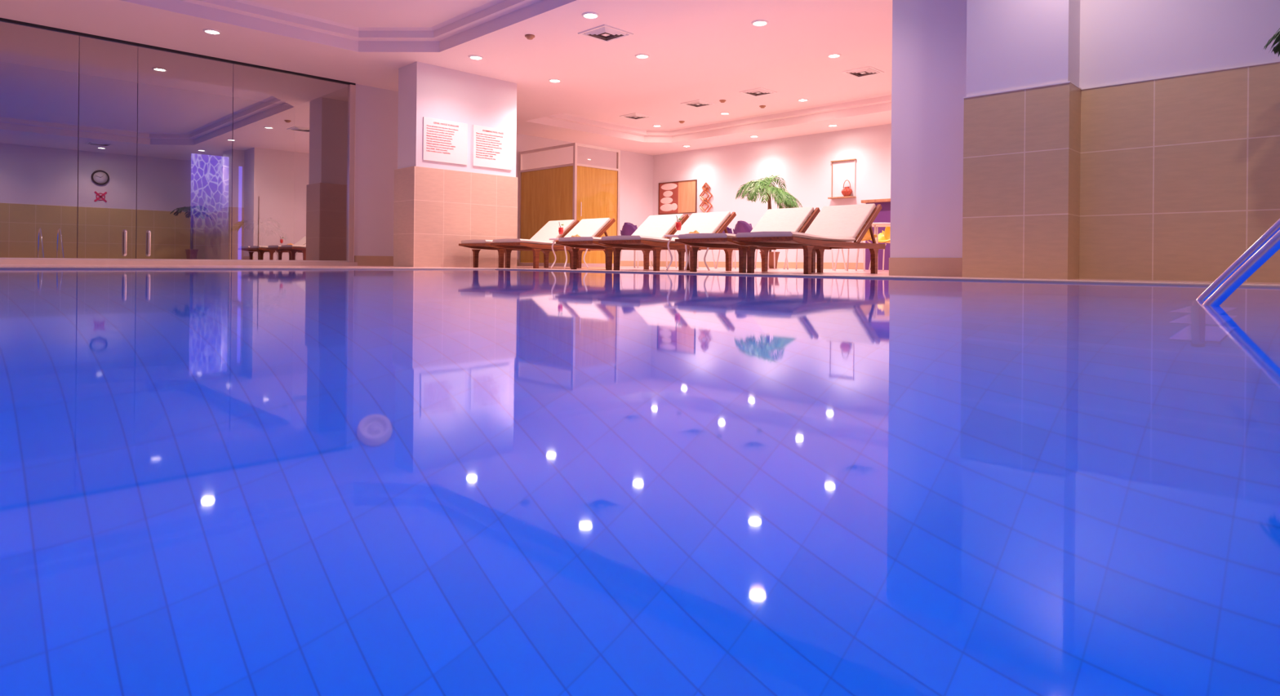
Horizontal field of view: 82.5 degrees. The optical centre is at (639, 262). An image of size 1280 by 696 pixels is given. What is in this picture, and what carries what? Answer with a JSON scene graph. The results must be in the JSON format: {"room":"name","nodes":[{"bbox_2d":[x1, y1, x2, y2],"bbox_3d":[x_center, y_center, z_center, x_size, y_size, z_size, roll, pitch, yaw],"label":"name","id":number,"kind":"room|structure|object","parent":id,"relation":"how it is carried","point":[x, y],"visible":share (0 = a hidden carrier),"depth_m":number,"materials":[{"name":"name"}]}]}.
{"room":"indoor swimming pool","nodes":[
{"label":"indoor swimming pool","id":0,"kind":"room"},
{"bbox_2d":[0,61,294,260],"bbox_3d":[-8.571,-1.282,8.884,0.100,2.555,8.555,1,0,45],"label":"wall","id":1,"kind":"structure","parent":0,"point":[47,176],"depth_m":10.18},
{"bbox_2d":[190,153,229,259],"bbox_3d":[-6.414,-0.793,10.891,0.050,1.620,0.490,1,0,45],"label":"panel","id":2,"kind":"object","parent":1,"relation":"attached to","point":[209,215],"visible":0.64,"depth_m":10.87,"materials":[{"name":"glass"}]},
{"bbox_2d":[237,166,242,259],"bbox_3d":[-6.144,-0.730,11.222,0.030,1.500,0.040,1,0,45],"label":"light strip","id":3,"kind":"object","parent":1,"relation":"attached to","point":[240,173],"visible":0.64,"depth_m":11.21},
{"bbox_2d":[293,86,347,260],"bbox_3d":[-4.805,-1.245,11.105,2.130,2.555,0.100,1,0,45],"label":"wall","id":4,"kind":"structure","parent":0,"point":[321,123],"depth_m":11.05,"materials":[{"name":"white paint"}]},
{"bbox_2d":[7,22,79,226],"bbox_3d":[-6.739,-1.284,7.494,0.008,2.455,1.555,1,0,45],"label":"window","id":5,"kind":"structure","parent":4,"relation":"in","point":[7,22],"depth_m":8.05,"materials":[{"name":"clear glass"}]},
{"bbox_2d":[77,35,137,258],"bbox_3d":[-5.976,-1.276,8.219,0.073,2.455,0.536,1,0,45],"label":"door","id":6,"kind":"structure","parent":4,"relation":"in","point":[125,231],"depth_m":8.31,"materials":[{"name":"clear glass"}]},
{"bbox_2d":[136,46,232,256],"bbox_3d":[-5.434,-1.271,8.767,0.073,2.455,0.994,1,0,45],"label":"door","id":7,"kind":"structure","parent":4,"relation":"in","point":[148,231],"depth_m":8.47,"materials":[{"name":"clear glass"}]},
{"bbox_2d":[346,84,355,262],"bbox_3d":[-4.044,-1.247,10.218,0.080,2.475,0.080,1,0,45],"label":"trim","id":8,"kind":"structure","parent":4,"relation":"attached to","point":[351,88],"depth_m":10.19,"materials":[{"name":"metal"}]},
{"bbox_2d":[120,0,576,52],"bbox_3d":[-2.804,-2.625,4.114,7.210,0.245,7.067,1,0,45],"label":"ceiling","id":9,"kind":"structure","parent":0,"point":[355,25],"depth_m":7.99,"materials":[{"name":"paint"}]},
{"bbox_2d":[354,84,398,256],"bbox_3d":[-3.399,-1.231,10.941,0.100,2.555,1.845,1,0,45],"label":"wall","id":10,"kind":"structure","parent":0,"point":[376,109],"depth_m":10.47,"materials":[{"name":"paint"}]},
{"bbox_2d":[0,257,347,262],"bbox_3d":[-7.027,-0.049,7.215,0.040,0.020,8.370,1,0,45],"label":"trim","id":11,"kind":"structure","parent":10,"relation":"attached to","point":[56,259],"depth_m":8.63,"materials":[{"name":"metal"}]},
{"bbox_2d":[0,17,355,85],"bbox_3d":[-6.973,-2.529,7.245,0.040,0.030,8.455,1,0,45],"label":"trim","id":12,"kind":"structure","parent":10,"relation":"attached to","point":[2,20],"depth_m":8.60,"materials":[{"name":"black plastic"}]},
{"bbox_2d":[0,259,357,266],"bbox_3d":[-6.984,-0.013,7.231,0.240,0.050,8.455,1,0,45],"label":"trim","id":13,"kind":"structure","parent":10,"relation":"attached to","point":[2,261],"depth_m":8.52,"materials":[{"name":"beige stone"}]},
{"bbox_2d":[231,63,347,208],"bbox_3d":[-4.587,-1.262,9.669,0.008,2.455,1.465,1,0,45],"label":"window","id":14,"kind":"structure","parent":10,"relation":"in","point":[235,64],"depth_m":9.15,"materials":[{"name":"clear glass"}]},
{"bbox_2d":[354,255,393,266],"bbox_3d":[-3.365,-0.023,10.906,0.015,0.140,1.830,1,0,45],"label":"trim","id":15,"kind":"structure","parent":10,"relation":"attached to","point":[362,260],"depth_m":10.45,"materials":[{"name":"beige tile"}]},
{"bbox_2d":[0,0,892,155],"bbox_3d":[-1.125,-2.486,6.871,13.300,0.001,16.150,1,0,45],"label":"ceiling","id":16,"kind":"structure","parent":0,"point":[687,42],"depth_m":8.66,"materials":[{"name":"paint"}]},
{"bbox_2d":[202,28,222,35],"bbox_3d":[-4.656,-2.515,7.952,0.180,0.012,0.180,1,0,45],"label":"recessed light","id":17,"kind":"object","parent":16,"relation":"in","point":[210,31],"visible":1,"depth_m":7.94,"materials":[{"name":"white glass"}]},
{"bbox_2d":[468,55,483,59],"bbox_3d":[-1.988,-2.489,8.857,0.180,0.012,0.180,1,0,45],"label":"recessed light","id":18,"kind":"object","parent":16,"relation":"in","point":[473,57],"visible":1,"depth_m":8.85,"materials":[{"name":"white glass"}]},
{"bbox_2d":[524,34,534,39],"bbox_3d":[-1.206,-2.469,7.998,0.110,0.035,0.110,1,0,45],"label":"smoke detector","id":19,"kind":"object","parent":16,"relation":"attached to","point":[530,37],"visible":1,"depth_m":7.97,"materials":[{"name":"white plastic"}]},
{"bbox_2d":[548,78,561,82],"bbox_3d":[-1.159,-2.481,9.950,0.180,0.012,0.180,1,0,45],"label":"recessed light","id":20,"kind":"object","parent":16,"relation":"in","point":[553,80],"visible":1,"depth_m":9.93,"materials":[{"name":"white paint"}]},
{"bbox_2d":[581,12,599,18],"bbox_3d":[-0.495,-2.474,7.309,0.180,0.012,0.180,1,0,45],"label":"recessed light","id":21,"kind":"object","parent":16,"relation":"in","point":[586,15],"visible":1,"depth_m":7.30,"materials":[{"name":"white glass"}]},
{"bbox_2d":[577,24,633,42],"bbox_3d":[-0.371,-2.469,7.889,0.430,0.020,0.430,1,0,45],"label":"ceiling vent","id":22,"kind":"object","parent":16,"relation":"in","point":[604,33],"visible":1,"depth_m":7.87,"materials":[{"name":"white metal"}]},
{"bbox_2d":[635,53,649,58],"bbox_3d":[0.028,-2.469,8.733,0.180,0.012,0.180,1,0,45],"label":"recessed light","id":23,"kind":"object","parent":16,"relation":"in","point":[638,55],"visible":1,"depth_m":8.72,"materials":[{"name":"white glass"}]},
{"bbox_2d":[751,19,768,26],"bbox_3d":[1.230,-2.457,7.488,0.180,0.012,0.180,1,0,45],"label":"recessed light","id":24,"kind":"object","parent":16,"relation":"in","point":[759,22],"visible":1,"depth_m":7.47,"materials":[{"name":"white glass"}]},
{"bbox_2d":[827,124,838,126],"bbox_3d":[3.421,-2.436,12.958,0.180,0.012,0.180,1,0,45],"label":"recessed light","id":25,"kind":"object","parent":16,"relation":"in","point":[831,125],"visible":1,"depth_m":12.90,"materials":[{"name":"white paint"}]},
{"bbox_2d":[397,62,516,177],"bbox_3d":[-2.423,-1.221,9.781,0.478,2.555,1.510,1,0,45],"label":"wall","id":26,"kind":"structure","parent":0,"point":[424,90],"depth_m":9.41,"materials":[{"name":"paint"}]},
{"bbox_2d":[422,116,467,164],"bbox_3d":[-2.489,-1.554,9.358,0.020,0.540,0.630,1,0,45],"label":"notice sign","id":27,"kind":"object","parent":26,"relation":"attached to","point":[443,140],"visible":1,"depth_m":9.34,"materials":[{"name":"white paper"}]},
{"bbox_2d":[393,166,517,267],"bbox_3d":[-2.438,-0.569,9.781,0.526,1.250,1.558,1,0,45],"label":"wall tiles","id":28,"kind":"structure","parent":26,"relation":"attached to","point":[435,210],"depth_m":9.40,"materials":[{"name":"tile"}]},
{"bbox_2d":[472,124,511,170],"bbox_3d":[-1.990,-1.550,9.862,0.020,0.540,0.610,1,0,45],"label":"notice sign","id":29,"kind":"object","parent":26,"relation":"attached to","point":[491,147],"visible":1,"depth_m":9.84,"materials":[{"name":"white paper"}]},
{"bbox_2d":[515,133,653,261],"bbox_3d":[-1.766,-1.215,14.808,0.100,2.555,5.950,1,0,45],"label":"wall","id":30,"kind":"structure","parent":0,"point":[636,188],"depth_m":16.12,"materials":[{"name":"paint"}]},
{"bbox_2d":[516,259,652,266],"bbox_3d":[-1.744,0.003,14.761,0.015,0.120,5.730,1,0,45],"label":"baseboard","id":31,"kind":"structure","parent":30,"relation":"attached to","point":[622,263],"depth_m":16.28,"materials":[{"name":"beige tile"}]},
{"bbox_2d":[0,264,1279,284],"bbox_3d":[-1.150,0.069,6.871,13.300,0.001,16.150,1,0,45],"label":"floor","id":32,"kind":"structure","parent":0,"point":[701,269],"depth_m":7.72,"materials":[{"name":"tile"}]},
{"bbox_2d":[0,266,438,268],"bbox_3d":[-4.136,0.036,5.261,0.240,0.006,7.660,1,0,45],"label":"trim","id":33,"kind":"structure","parent":32,"relation":"on","point":[0,267],"depth_m":5.77,"materials":[{"name":"beige tile"}]},
{"bbox_2d":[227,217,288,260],"bbox_3d":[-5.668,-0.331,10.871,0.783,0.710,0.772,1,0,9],"label":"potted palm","id":34,"kind":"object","parent":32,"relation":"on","point":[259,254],"visible":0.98,"depth_m":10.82,"materials":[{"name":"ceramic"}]},
{"bbox_2d":[458,219,578,268],"bbox_3d":[-1.544,-0.265,9.676,0.616,0.659,1.580,1,0,45],"label":"sun lounger","id":35,"kind":"object","parent":32,"relation":"on","point":[550,230],"visible":0.44,"depth_m":9.82,"materials":[{"name":"beige fabric"}]},
{"bbox_2d":[529,219,574,242],"bbox_3d":[-1.227,-0.413,9.994,0.550,0.042,0.530,1,39,45],"label":"cushion","id":36,"kind":"object","parent":35,"relation":"on","point":[550,230],"depth_m":9.95,"materials":[{"name":"beige fabric"}]},
{"bbox_2d":[489,217,615,268],"bbox_3d":[-1.039,-0.260,9.177,0.616,0.659,1.580,1,0,45],"label":"sun lounger","id":37,"kind":"object","parent":32,"relation":"on","point":[596,228],"visible":0.64,"depth_m":9.15,"materials":[{"name":"beige fabric"}]},
{"bbox_2d":[564,217,610,237],"bbox_3d":[-0.723,-0.408,9.495,0.550,0.042,0.530,1,39,45],"label":"cushion","id":38,"kind":"object","parent":37,"relation":"on","point":[596,228],"depth_m":9.45,"materials":[{"name":"beige fabric"}]},
{"bbox_2d":[549,238,588,268],"bbox_3d":[-0.822,-0.108,8.552,0.280,0.349,0.400,1,0,45],"label":"side table","id":39,"kind":"object","parent":32,"relation":"on","point":[554,239],"visible":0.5,"depth_m":8.51,"materials":[{"name":"white paint"}]},
{"bbox_2d":[558,222,564,237],"bbox_3d":[-0.917,-0.380,8.481,0.061,0.191,0.061,1,0,0],"label":"cocktail glass","id":40,"kind":"object","parent":39,"relation":"on","point":[560,229],"visible":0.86,"depth_m":8.46,"materials":[{"name":"red glass"}]},
{"bbox_2d":[518,142,620,266],"bbox_3d":[-1.346,-1.033,13.912,1.720,2.200,1.110,1,0,45],"label":"cabin","id":41,"kind":"object","parent":32,"relation":"on","point":[575,191],"visible":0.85,"depth_m":13.46,"materials":[{"name":"wood"}]},
{"bbox_2d":[555,213,688,270],"bbox_3d":[-0.143,-0.251,8.290,0.616,0.659,1.580,1,0,45],"label":"sun lounger","id":42,"kind":"object","parent":32,"relation":"on","point":[656,226],"visible":0.56,"depth_m":8.44,"materials":[{"name":"beige fabric"}]},
{"bbox_2d":[631,213,684,238],"bbox_3d":[0.173,-0.400,8.608,0.550,0.042,0.530,1,39,45],"label":"cushion","id":43,"kind":"object","parent":42,"relation":"on","point":[656,226],"depth_m":8.57,"materials":[{"name":"beige fabric"}]},
{"bbox_2d":[620,232,651,267],"bbox_3d":[-0.102,-0.277,12.695,0.483,0.715,0.420,1,0,45],"label":"cafe chair","id":44,"kind":"object","parent":32,"relation":"on","point":[620,233],"visible":0.09,"depth_m":12.68,"materials":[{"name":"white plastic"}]},
{"bbox_2d":[619,222,653,267],"bbox_3d":[-0.073,-0.276,11.649,0.420,0.715,0.483,1,0,39],"label":"cafe chair","id":45,"kind":"object","parent":32,"relation":"on","point":[628,228],"visible":0.28,"depth_m":11.48,"materials":[{"name":"purple plastic"}]},
{"bbox_2d":[0,269,1279,695],"bbox_3d":[-1.702,0.863,2.660,6.850,1.600,7.400,1,0,45],"label":"swimming pool","id":46,"kind":"object","parent":32,"relation":"in","point":[214,482],"visible":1,"depth_m":0.28,"materials":[{"name":"liquid"}]},
{"bbox_2d":[0,268,495,269],"bbox_3d":[-4.136,0.049,5.073,0.025,0.022,7.395,1,0,45],"label":"trim","id":47,"kind":"structure","parent":46,"relation":"attached to","point":[0,268],"depth_m":5.99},
{"bbox_2d":[1195,218,1279,306],"bbox_3d":[1.741,0.181,1.490,1.059,1.633,0.430,1,0,45],"label":"pool ladder","id":48,"kind":"object","parent":46,"relation":"attached to","point":[1264,247],"visible":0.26,"depth_m":1.66,"materials":[{"name":"silver metal"}]},
{"bbox_2d":[598,211,738,271],"bbox_3d":[0.347,-0.246,7.805,0.616,0.659,1.580,1,0,45],"label":"sun lounger","id":49,"kind":"object","parent":32,"relation":"on","point":[708,222],"visible":0.74,"depth_m":7.88,"materials":[{"name":"beige fabric"}]},
{"bbox_2d":[671,211,730,239],"bbox_3d":[0.663,-0.395,8.123,0.550,0.042,0.530,1,39,45],"label":"cushion","id":50,"kind":"object","parent":49,"relation":"on","point":[708,222],"depth_m":8.10,"materials":[{"name":"beige fabric"}]},
{"bbox_2d":[666,249,676,267],"bbox_3d":[0.363,-0.238,12.164,0.700,0.646,0.700,1,0,45],"label":"cafe table","id":51,"kind":"object","parent":32,"relation":"on","point":[666,250],"visible":0.03,"depth_m":12.07,"materials":[{"name":"white paint"}]},
{"bbox_2d":[664,235,709,271],"bbox_3d":[0.476,-0.096,7.197,0.280,0.349,0.400,1,0,45],"label":"side table","id":52,"kind":"object","parent":32,"relation":"on","point":[665,236],"visible":0.62,"depth_m":7.16,"materials":[{"name":"white paint"}]},
{"bbox_2d":[675,215,681,230],"bbox_3d":[0.377,-0.367,7.145,0.061,0.191,0.061,1,0,0],"label":"cocktail glass","id":53,"kind":"object","parent":52,"relation":"on","point":[678,226],"visible":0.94,"depth_m":7.12,"materials":[{"name":"red glass"}]},
{"bbox_2d":[684,230,699,234],"bbox_3d":[0.545,-0.297,7.244,0.200,0.055,0.200,1,0,45],"label":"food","id":54,"kind":"object","parent":52,"relation":"on","point":[695,231],"visible":0.35,"depth_m":7.20,"materials":[{"name":"orange food"}]},
{"bbox_2d":[697,249,715,268],"bbox_3d":[0.947,-0.266,11.725,0.420,0.715,0.483,1,0,-41],"label":"cafe chair","id":55,"kind":"object","parent":32,"relation":"on","point":[712,250],"visible":0.07,"depth_m":11.72,"materials":[{"name":"white paint"}]},
{"bbox_2d":[715,226,736,268],"bbox_3d":[1.515,-0.261,11.940,0.420,0.715,0.483,1,0,-44],"label":"cafe chair","id":56,"kind":"object","parent":32,"relation":"on","point":[729,230],"visible":0.08,"depth_m":12.07,"materials":[{"name":"white paint"}]},
{"bbox_2d":[675,207,820,272],"bbox_3d":[1.093,-0.239,7.066,0.616,0.659,1.580,1,0,45],"label":"sun lounger","id":57,"kind":"object","parent":32,"relation":"on","point":[798,220],"visible":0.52,"depth_m":7.22,"materials":[{"name":"beige fabric"}]},
{"bbox_2d":[750,207,813,232],"bbox_3d":[1.410,-0.388,7.385,0.550,0.042,0.530,1,39,45],"label":"cushion","id":58,"kind":"object","parent":57,"relation":"on","point":[798,220],"depth_m":7.36,"materials":[{"name":"beige fabric"}]},
{"bbox_2d":[731,220,768,269],"bbox_3d":[1.626,-0.260,10.881,0.420,0.715,0.483,1,0,45],"label":"cafe chair","id":59,"kind":"object","parent":32,"relation":"on","point":[741,226],"visible":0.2,"depth_m":10.72,"materials":[{"name":"white paint"}]},
{"bbox_2d":[735,174,801,268],"bbox_3d":[2.280,-0.754,13.105,1.212,1.713,1.225,1,0,45],"label":"potted palm","id":60,"kind":"object","parent":32,"relation":"on","point":[756,187],"visible":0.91,"depth_m":12.96,"materials":[{"name":"plant"}]},
{"bbox_2d":[760,252,779,268],"bbox_3d":[2.343,-0.047,13.200,0.360,0.300,0.360,1,0,45],"label":"pot","id":61,"kind":"object","parent":60,"relation":"attached to","point":[771,254],"depth_m":13.07,"materials":[{"name":"ceramic"}]},
{"bbox_2d":[752,227,788,269],"bbox_3d":[2.064,-0.222,11.466,0.700,0.646,0.700,1,0,45],"label":"cafe table","id":62,"kind":"object","parent":32,"relation":"on","point":[753,228],"visible":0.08,"depth_m":11.54,"materials":[{"name":"white paint"}]},
{"bbox_2d":[783,248,816,269],"bbox_3d":[2.643,-0.250,11.911,0.420,0.715,0.483,1,0,41],"label":"cafe chair","id":63,"kind":"object","parent":32,"relation":"on","point":[787,249],"visible":0.05,"depth_m":11.91,"materials":[{"name":"white paint"}]},
{"bbox_2d":[732,204,885,274],"bbox_3d":[1.562,-0.234,6.602,0.616,0.659,1.580,1,0,45],"label":"sun lounger","id":64,"kind":"object","parent":32,"relation":"on","point":[834,226],"visible":0.98,"depth_m":6.71,"materials":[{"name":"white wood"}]},
{"bbox_2d":[804,204,875,238],"bbox_3d":[1.879,-0.383,6.920,0.550,0.042,0.530,1,39,45],"label":"cushion","id":65,"kind":"object","parent":64,"relation":"on","point":[846,220],"depth_m":6.86,"materials":[{"name":"beige fabric"}]},
{"bbox_2d":[831,248,846,270],"bbox_3d":[2.652,-0.250,10.459,0.483,0.715,0.420,1,0,41],"label":"cafe chair","id":66,"kind":"object","parent":32,"relation":"on","point":[832,249],"visible":0.06,"depth_m":10.33,"materials":[{"name":"white paint"}]},
{"bbox_2d":[834,228,876,271],"bbox_3d":[2.802,-0.248,9.507,0.420,0.715,0.483,1,0,39],"label":"cafe chair","id":67,"kind":"object","parent":32,"relation":"on","point":[867,237],"visible":0.22,"depth_m":9.49,"materials":[{"name":"white paint"}]},
{"bbox_2d":[855,222,890,271],"bbox_3d":[3.238,-0.210,10.023,0.700,0.646,0.700,1,0,45],"label":"cafe table","id":68,"kind":"object","parent":32,"relation":"on","point":[876,225],"visible":0.25,"depth_m":10.10,"materials":[{"name":"white paint"}]},
{"bbox_2d":[861,198,890,270],"bbox_3d":[4.812,-0.458,11.611,2.500,1.170,0.630,1,0,45],"label":"shelf","id":69,"kind":"object","parent":32,"relation":"on","point":[884,215],"depth_m":12.08,"materials":[{"name":"purple wood"}]},
{"bbox_2d":[861,198,890,204],"bbox_3d":[4.818,-1.018,11.611,2.500,0.050,0.630,1,0,45],"label":"countertop","id":70,"kind":"structure","parent":69,"relation":"on","point":[887,200],"depth_m":12.07,"materials":[{"name":"brown wood"}]},
{"bbox_2d":[868,226,890,271],"bbox_3d":[3.641,-0.240,10.642,0.483,0.715,0.420,1,0,-43],"label":"cafe chair","id":71,"kind":"object","parent":32,"relation":"on","point":[885,237],"visible":0.27,"depth_m":10.83,"materials":[{"name":"yellow plastic"}]},
{"bbox_2d":[495,268,1279,288],"bbox_3d":[1.007,0.087,5.390,6.850,0.006,0.240,1,0,45],"label":"trim","id":72,"kind":"structure","parent":32,"relation":"on","point":[1271,285],"depth_m":4.48,"materials":[{"name":"beige tile"}]},
{"bbox_2d":[1263,28,1279,56],"bbox_3d":[3.471,-0.570,3.460,0.818,1.367,0.788,1,0,-1],"label":"potted palm","id":73,"kind":"object","parent":32,"relation":"on","point":[1276,37],"visible":1,"depth_m":3.72,"materials":[{"name":"plant"}]},
{"bbox_2d":[524,42,892,142],"bbox_3d":[1.626,-2.582,11.640,6.900,0.245,3.400,1,0,45],"label":"ceiling","id":74,"kind":"structure","parent":0,"point":[831,93],"depth_m":12.25,"materials":[{"name":"paint"}]},
{"bbox_2d":[619,112,652,119],"bbox_3d":[-0.080,-2.711,13.541,0.430,0.020,0.430,1,0,45],"label":"ceiling vent","id":75,"kind":"object","parent":74,"relation":"in","point":[635,116],"visible":1,"depth_m":13.50,"materials":[{"name":"white metal"}]},
{"bbox_2d":[680,99,715,107],"bbox_3d":[0.987,-2.700,12.415,0.430,0.020,0.430,1,0,45],"label":"ceiling vent","id":76,"kind":"object","parent":74,"relation":"in","point":[699,103],"visible":1,"depth_m":12.38,"materials":[{"name":"white metal"}]},
{"bbox_2d":[720,112,729,115],"bbox_3d":[1.534,-2.699,13.210,0.180,0.012,0.180,1,0,45],"label":"recessed light","id":77,"kind":"object","parent":74,"relation":"in","point":[722,113],"visible":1,"depth_m":13.21,"materials":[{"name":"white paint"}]},
{"bbox_2d":[738,87,777,97],"bbox_3d":[1.868,-2.692,11.543,0.430,0.020,0.430,1,0,45],"label":"ceiling vent","id":78,"kind":"object","parent":74,"relation":"in","point":[759,91],"visible":1,"depth_m":11.51,"materials":[{"name":"white metal"}]},
{"bbox_2d":[797,98,808,101],"bbox_3d":[2.693,-2.688,12.063,0.180,0.012,0.180,1,0,45],"label":"recessed light","id":79,"kind":"object","parent":74,"relation":"in","point":[799,100],"visible":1,"depth_m":12.05,"materials":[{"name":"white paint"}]},
{"bbox_2d":[827,53,841,57],"bbox_3d":[2.522,-2.689,9.488,0.180,0.012,0.180,1,0,45],"label":"recessed light","id":80,"kind":"object","parent":74,"relation":"in","point":[836,55],"visible":0.86,"depth_m":9.49,"materials":[{"name":"white glass"}]},
{"bbox_2d":[841,66,884,78],"bbox_3d":[3.140,-2.679,10.284,0.430,0.020,0.430,1,0,45],"label":"ceiling vent","id":81,"kind":"object","parent":74,"relation":"in","point":[865,71],"visible":1,"depth_m":10.26,"materials":[{"name":"white metal"}]},
{"bbox_2d":[652,124,891,262],"bbox_3d":[3.553,-1.163,13.659,9.080,2.555,0.100,1,0,45],"label":"wall","id":82,"kind":"structure","parent":0,"point":[803,162],"depth_m":14.27,"materials":[{"name":"paint"}]},
{"bbox_2d":[657,179,697,214],"bbox_3d":[0.828,-1.452,16.262,1.120,0.720,0.032,1,0,45],"label":"wall picture","id":83,"kind":"object","parent":82,"relation":"attached to","point":[677,197],"visible":1,"depth_m":16.25},
{"bbox_2d":[658,182,678,213],"bbox_3d":[0.650,-1.454,16.448,0.575,0.690,0.016,1,0,45],"label":"print","id":84,"kind":"object","parent":83,"relation":"attached to","point":[668,191],"depth_m":16.43},
{"bbox_2d":[698,182,712,213],"bbox_3d":[1.407,-1.381,15.668,0.358,0.688,0.039,1,0,45],"label":"wall sculpture","id":85,"kind":"object","parent":82,"relation":"attached to","point":[705,184],"visible":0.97,"depth_m":15.65,"materials":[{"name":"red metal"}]},
{"bbox_2d":[652,261,863,269],"bbox_3d":[3.466,0.054,13.653,8.980,0.120,0.015,1,0,45],"label":"trim","id":86,"kind":"structure","parent":82,"relation":"attached to","point":[663,264],"depth_m":14.26,"materials":[{"name":"beige tile"}]},
{"bbox_2d":[827,158,856,199],"bbox_3d":[3.692,-1.532,13.355,0.500,0.707,0.138,1,0,45],"label":"frame","id":87,"kind":"object","parent":82,"relation":"attached to","point":[842,171],"visible":1,"depth_m":13.40,"materials":[{"name":"paint"}]},
{"bbox_2d":[840,179,852,196],"bbox_3d":[3.762,-1.356,13.285,0.220,0.306,0.110,1,0,45],"label":"glass vase","id":88,"kind":"object","parent":87,"relation":"on","point":[846,192],"visible":1,"depth_m":13.25,"materials":[{"name":"red glass"}]},
{"bbox_2d":[965,0,1079,96],"bbox_3d":[2.594,-1.172,4.969,0.634,2.555,0.263,1,0,45],"label":"wall","id":89,"kind":"structure","parent":0,"point":[1011,44],"depth_m":4.85,"materials":[{"name":"paint"}]},
{"bbox_2d":[962,82,1080,279],"bbox_3d":[2.583,-0.520,4.962,0.655,1.250,0.280,1,0,45],"label":"wall tiles","id":90,"kind":"structure","parent":89,"relation":"attached to","point":[1021,203],"depth_m":4.82,"materials":[{"name":"tile"}]},
{"bbox_2d":[963,80,1081,98],"bbox_3d":[2.588,-1.149,4.960,0.663,0.008,0.284,1,0,45],"label":"trim","id":91,"kind":"structure","parent":89,"relation":"attached to","point":[1071,82],"depth_m":4.81,"materials":[{"name":"white tile"}]},
{"bbox_2d":[889,0,1279,257],"bbox_3d":[3.350,-1.165,4.476,3.750,2.555,0.100,1,0,45],"label":"wall","id":92,"kind":"structure","parent":0,"point":[1122,41],"depth_m":5.40,"materials":[{"name":"paint"}]},
{"bbox_2d":[888,257,962,276],"bbox_3d":[2.202,0.032,5.524,0.670,0.140,0.010,1,0,45],"label":"trim","id":93,"kind":"structure","parent":92,"relation":"attached to","point":[930,267],"depth_m":5.54,"materials":[{"name":"beige tile"}]},
{"bbox_2d":[1079,62,1279,283],"bbox_3d":[3.733,-0.508,4.011,2.343,1.250,0.015,1,0,45],"label":"wall tiles","id":94,"kind":"structure","parent":92,"relation":"attached to","point":[1180,175],"depth_m":4.44,"materials":[{"name":"tile"}]},
{"bbox_2d":[1081,60,1279,89],"bbox_3d":[3.743,-1.137,4.003,2.326,0.008,0.020,1,0,45],"label":"trim","id":95,"kind":"structure","parent":92,"relation":"attached to","point":[1277,60],"depth_m":4.43,"materials":[{"name":"white tile"}]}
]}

